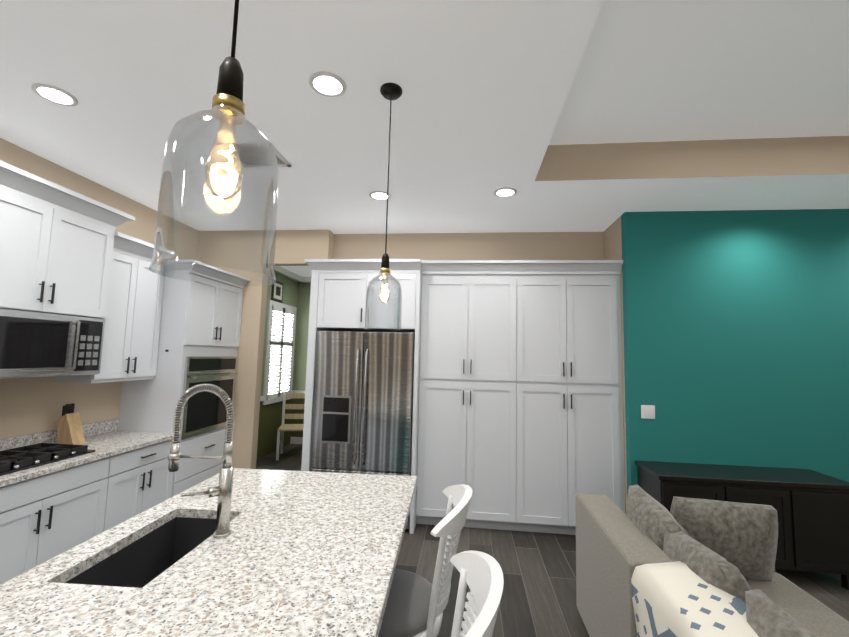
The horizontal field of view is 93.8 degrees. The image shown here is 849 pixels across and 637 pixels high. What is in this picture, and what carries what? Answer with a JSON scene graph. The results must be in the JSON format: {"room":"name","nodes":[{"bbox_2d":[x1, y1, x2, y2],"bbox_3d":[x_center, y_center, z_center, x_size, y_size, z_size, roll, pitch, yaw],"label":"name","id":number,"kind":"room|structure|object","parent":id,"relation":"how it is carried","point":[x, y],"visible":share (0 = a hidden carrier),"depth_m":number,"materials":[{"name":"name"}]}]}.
{"room":"kitchen","nodes":[
{"label":"kitchen","id":0,"kind":"room"},
{"bbox_2d":[0,138,298,459],"bbox_3d":[-3.070,0.251,2.167,0.132,3.100,11.100,1,-5,6],"label":"wall","id":1,"kind":"structure","parent":0,"point":[30,405],"depth_m":3.39,"materials":[{"name":"beige paint"}]},
{"bbox_2d":[0,181,71,300],"bbox_3d":[-2.754,-0.433,2.508,0.423,0.741,0.569,1,-5,6],"label":"upper cabinet","id":2,"kind":"object","parent":1,"relation":"attached to","point":[36,231],"depth_m":2.59,"materials":[{"name":"white wood"}]},
{"bbox_2d":[0,293,111,378],"bbox_3d":[-2.747,0.135,2.648,0.423,0.495,0.930,1,-5,6],"label":"upper cabinet","id":3,"kind":"object","parent":1,"relation":"attached to","point":[38,338],"depth_m":2.69,"materials":[{"name":"white wood"}]},
{"bbox_2d":[0,302,105,381],"bbox_3d":[-2.730,0.171,2.643,0.458,0.425,0.930,1,-5,6],"label":"microwave","id":4,"kind":"object","parent":3,"relation":"in","point":[33,342],"depth_m":2.68,"materials":[{"name":"silver metal"}]},
{"bbox_2d":[0,417,119,448],"bbox_3d":[-3.020,0.831,2.100,0.020,0.106,3.220,1,-5,6],"label":"backsplash","id":5,"kind":"structure","parent":1,"relation":"attached to","point":[90,430],"depth_m":3.08,"materials":[{"name":"grey stone"}]},
{"bbox_2d":[64,209,119,308],"bbox_3d":[-2.705,-0.389,2.966,0.423,0.741,0.417,1,-5,6],"label":"upper cabinet","id":6,"kind":"object","parent":1,"relation":"attached to","point":[87,295],"depth_m":2.99,"materials":[{"name":"white wood"}]},
{"bbox_2d":[53,245,167,384],"bbox_3d":[-2.694,-0.024,3.458,0.348,1.114,0.625,1,-5,6],"label":"upper cabinet","id":7,"kind":"object","parent":1,"relation":"attached to","point":[138,299],"depth_m":3.44,"materials":[{"name":"white wood"}]},
{"bbox_2d":[271,281,283,302],"bbox_3d":[-2.482,-0.456,6.708,0.027,0.340,0.360,1,-5,6],"label":"picture frame","id":8,"kind":"object","parent":1,"relation":"attached to","point":[277,292],"depth_m":6.68,"materials":[{"name":"grey wood"}]},
{"bbox_2d":[262,300,296,404],"bbox_3d":[-2.481,0.583,6.860,0.048,1.680,1.000,1,-5,6],"label":"window shutters","id":9,"kind":"object","parent":1,"relation":"attached to","point":[279,354],"visible":0.98,"depth_m":6.79,"materials":[{"name":"white wood"}]},
{"bbox_2d":[260,266,301,400],"bbox_3d":[-2.528,0.179,6.096,0.088,2.199,2.640,1,-5,6],"label":"trim","id":10,"kind":"structure","parent":1,"relation":"attached to","point":[280,270],"depth_m":6.91,"materials":[{"name":"white wood"}]},
{"bbox_2d":[197,230,333,468],"bbox_3d":[-1.931,0.513,4.681,1.617,3.100,0.270,1,-5,6],"label":"wall","id":11,"kind":"structure","parent":0,"point":[295,247],"depth_m":4.61,"materials":[{"name":"beige paint"}]},
{"bbox_2d":[291,283,310,436],"bbox_3d":[-1.010,0.787,7.369,2.870,3.100,0.120,1,-5,6],"label":"wall","id":12,"kind":"structure","parent":0,"point":[302,338],"depth_m":7.47,"materials":[{"name":"green paint"}]},
{"bbox_2d":[290,277,310,443],"bbox_3d":[-1.076,0.776,7.266,2.738,3.099,0.100,1,-5,6],"label":"trim","id":13,"kind":"structure","parent":12,"relation":"attached to","point":[293,440],"depth_m":7.31,"materials":[{"name":"white wood"}]},
{"bbox_2d":[0,0,848,276],"bbox_3d":[1.030,-1.438,1.825,8.310,0.400,11.220,1,-5,6],"label":"ceiling","id":14,"kind":"structure","parent":0,"point":[496,94],"depth_m":2.43,"materials":[{"name":"white paint"}]},
{"bbox_2d":[31,83,77,105],"bbox_3d":[-2.098,-1.269,2.258,0.195,0.009,0.195,6,-7,-39],"label":"recessed light","id":15,"kind":"object","parent":14,"relation":"in","point":[54,94],"depth_m":2.25,"materials":[{"name":"white plastic"}]},
{"bbox_2d":[149,0,278,285],"bbox_3d":[-0.341,-0.718,0.742,0.192,1.299,0.192,1,-5,6],"label":"pendant light","id":16,"kind":"object","parent":14,"relation":"hanging from","point":[228,107],"visible":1,"depth_m":0.68,"materials":[{"name":"clear glass"}]},
{"bbox_2d":[203,194,225,201],"bbox_3d":[-1.971,-1.129,3.726,0.195,0.009,0.195,6,-7,-39],"label":"recessed light","id":17,"kind":"object","parent":14,"relation":"in","point":[209,197],"depth_m":3.72,"materials":[{"name":"white"}]},
{"bbox_2d":[217,142,291,167],"bbox_3d":[-1.226,-1.186,2.893,0.380,0.012,0.340,1,-5,6],"label":"air vent","id":18,"kind":"object","parent":14,"relation":"in","point":[281,161],"depth_m":2.89,"materials":[{"name":"white"}]},
{"bbox_2d":[309,71,345,96],"bbox_3d":[-0.515,-1.243,2.114,0.195,0.009,0.195,6,-7,-39],"label":"recessed light","id":19,"kind":"object","parent":14,"relation":"in","point":[326,84],"depth_m":2.11,"materials":[{"name":"white plastic"}]},
{"bbox_2d":[369,191,390,199],"bbox_3d":[-0.397,-1.104,3.574,0.195,0.009,0.195,6,-7,-39],"label":"recessed light","id":20,"kind":"object","parent":14,"relation":"in","point":[378,195],"depth_m":3.56,"materials":[{"name":"white"}]},
{"bbox_2d":[364,83,401,330],"bbox_3d":[-0.196,-0.589,2.088,0.192,1.299,0.192,1,-5,6],"label":"pendant light","id":21,"kind":"object","parent":14,"relation":"hanging from","point":[390,91],"visible":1,"depth_m":2.06,"materials":[{"name":"clear glass"}]},
{"bbox_2d":[494,187,516,196],"bbox_3d":[0.699,-1.090,3.433,0.195,0.009,0.195,6,-7,-39],"label":"recessed light","id":22,"kind":"object","parent":14,"relation":"in","point":[505,191],"depth_m":3.43,"materials":[{"name":"white plastic"}]},
{"bbox_2d":[333,232,603,260],"bbox_3d":[0.473,0.556,4.502,3.203,3.100,0.100,1,-5,6],"label":"wall","id":23,"kind":"structure","parent":0,"point":[519,246],"depth_m":4.57,"materials":[{"name":"beige paint"}]},
{"bbox_2d":[256,444,848,636],"bbox_3d":[0.955,1.902,1.573,8.470,0.100,11.500,1,-5,6],"label":"floor","id":24,"kind":"structure","parent":0,"point":[538,597],"depth_m":3.10,"materials":[{"name":"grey wood"}]},
{"bbox_2d":[0,457,119,584],"bbox_3d":[-2.692,1.407,2.490,0.603,0.874,1.048,1,-5,6],"label":"base cabinet","id":25,"kind":"object","parent":24,"relation":"on","point":[42,518],"depth_m":2.56,"materials":[{"name":"white wood"}]},
{"bbox_2d":[0,429,173,488],"bbox_3d":[-2.720,0.907,2.061,0.628,0.038,3.220,1,-5,6],"label":"countertop","id":26,"kind":"structure","parent":25,"relation":"on","point":[119,441],"depth_m":3.03,"materials":[{"name":"white stone"}]},
{"bbox_2d":[0,441,95,476],"bbox_3d":[-2.673,0.908,2.546,0.460,0.050,0.780,1,-5,6],"label":"cooktop","id":27,"kind":"object","parent":26,"relation":"in","point":[15,458],"depth_m":2.67,"materials":[{"name":"black metal"}]},
{"bbox_2d":[116,441,175,524],"bbox_3d":[-2.611,1.480,3.247,0.603,0.874,0.739,1,-5,6],"label":"base cabinet","id":28,"kind":"object","parent":24,"relation":"on","point":[146,480],"depth_m":3.25,"materials":[{"name":"white wood"}]},
{"bbox_2d":[119,261,247,496],"bbox_3d":[-2.494,0.756,4.131,0.622,2.484,0.887,1,-5,6],"label":"tall cabinet","id":29,"kind":"object","parent":24,"relation":"on","point":[200,326],"depth_m":3.82,"materials":[{"name":"white wood"}]},
{"bbox_2d":[0,384,416,636],"bbox_3d":[-0.734,1.023,1.381,1.233,1.531,2.290,1,-5,4],"label":"kitchen island","id":30,"kind":"object","parent":24,"relation":"on","point":[229,550],"visible":1,"depth_m":1.45,"materials":[{"name":"white stone"}]},
{"bbox_2d":[0,467,416,636],"bbox_3d":[-0.726,0.889,1.393,1.222,0.039,2.290,1,-5,4],"label":"island countertop","id":31,"kind":"structure","parent":30,"relation":"on","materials":[{"name":"stone"}]},
{"bbox_2d":[167,384,234,538],"bbox_3d":[-0.935,0.579,1.631,0.288,0.611,0.139,1,-5,4],"label":"faucet","id":32,"kind":"object","parent":31,"relation":"on","point":[223,491],"depth_m":1.65,"materials":[{"name":"silver metal"}]},
{"bbox_2d":[276,391,304,459],"bbox_3d":[-2.112,1.720,6.464,0.460,1.020,0.470,3,-5,-12],"label":"chair","id":33,"kind":"object","parent":24,"relation":"on","point":[283,427],"visible":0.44,"depth_m":6.63,"materials":[{"name":"beige wood"}]},
{"bbox_2d":[301,259,421,533],"bbox_3d":[-0.628,0.741,4.198,1.178,2.619,0.697,1,-5,6],"label":"cabinet","id":34,"kind":"object","parent":24,"relation":"on","point":[338,293],"visible":0.65,"depth_m":4.00,"materials":[{"name":"white wood"}]},
{"bbox_2d":[310,331,414,528],"bbox_3d":[-0.593,1.089,4.148,0.980,1.880,0.703,1,-5,6],"label":"refrigerator","id":35,"kind":"object","parent":24,"relation":"on","point":[362,420],"visible":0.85,"depth_m":3.88,"materials":[{"name":"grey metal"}]},
{"bbox_2d":[378,484,471,636],"bbox_3d":[-0.116,1.269,1.626,0.605,1.123,0.492,1,-5,8],"label":"bar stool","id":36,"kind":"object","parent":24,"relation":"on","point":[416,604],"visible":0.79,"depth_m":1.52,"materials":[{"name":"white"}]},
{"bbox_2d":[416,268,523,530],"bbox_3d":[0.481,0.806,4.178,1.029,2.542,0.487,1,-5,6],"label":"tall cabinet","id":37,"kind":"object","parent":24,"relation":"on","point":[520,422],"depth_m":3.95,"materials":[{"name":"white wood"}]},
{"bbox_2d":[450,550,503,636],"bbox_3d":[-0.113,1.211,0.997,0.605,1.123,0.492,1,-5,6],"label":"bar stool","id":38,"kind":"object","parent":24,"relation":"on","point":[481,574],"visible":1,"depth_m":1.10,"materials":[{"name":"white"}]},
{"bbox_2d":[524,268,624,534],"bbox_3d":[1.391,0.819,4.079,1.069,2.542,0.487,1,-5,6],"label":"tall cabinet","id":39,"kind":"object","parent":24,"relation":"on","point":[574,432],"depth_m":3.84,"materials":[{"name":"white wood"}]},
{"bbox_2d":[575,484,848,636],"bbox_3d":[1.351,1.317,0.763,1.124,0.935,3.770,1,-5,6],"label":"sofa","id":40,"kind":"object","parent":24,"relation":"on","point":[647,565],"visible":1,"depth_m":1.96,"materials":[{"name":"grey fabric"}]},
{"bbox_2d":[626,484,700,617],"bbox_3d":[1.277,1.223,2.153,0.231,0.440,0.500,-12,0,5],"label":"cushion","id":41,"kind":"object","parent":40,"relation":"on","point":[648,518],"depth_m":2.08,"materials":[{"name":"fabric"}]},
{"bbox_2d":[663,526,780,636],"bbox_3d":[1.229,1.194,1.703,0.240,0.410,0.520,-12,-12,5],"label":"cushion","id":42,"kind":"object","parent":40,"relation":"on","point":[707,571],"depth_m":1.61,"materials":[{"name":"fabric"}]},
{"bbox_2d":[668,496,778,581],"bbox_3d":[1.694,1.252,2.268,0.520,0.420,0.234,0,7,13],"label":"cushion","id":43,"kind":"object","parent":40,"relation":"on","point":[744,534],"depth_m":2.17,"materials":[{"name":"fabric"}]},
{"bbox_2d":[745,589,848,636],"bbox_3d":[1.169,1.146,1.157,0.240,0.400,0.500,-12,-4,5],"label":"cushion","id":44,"kind":"object","parent":40,"relation":"on","point":[763,618],"depth_m":1.29,"materials":[{"name":"fabric"}]},
{"bbox_2d":[635,460,848,589],"bbox_3d":[2.587,1.660,3.259,1.440,0.775,0.460,1,-5,6],"label":"sideboard","id":45,"kind":"object","parent":24,"relation":"on","point":[811,507],"visible":0.69,"depth_m":3.04,"materials":[{"name":"black wood"}]},
{"bbox_2d":[604,216,626,514],"bbox_3d":[1.983,0.549,4.032,0.100,3.100,0.510,1,-5,6],"label":"wall","id":46,"kind":"structure","parent":0,"point":[612,243],"depth_m":3.94,"materials":[{"name":"beige paint"}]},
{"bbox_2d":[621,209,848,497],"bbox_3d":[3.566,0.544,3.553,3.350,3.100,0.100,1,-5,6],"label":"wall","id":47,"kind":"structure","parent":0,"point":[736,335],"depth_m":3.62,"materials":[{"name":"teal paint"}]},
{"bbox_2d":[641,405,654,418],"bbox_3d":[2.045,0.855,3.631,0.120,0.120,0.010,1,-5,6],"label":"light switch","id":48,"kind":"object","parent":47,"relation":"attached to","point":[647,411],"visible":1,"depth_m":3.63,"materials":[{"name":"white plastic"}]}
]}

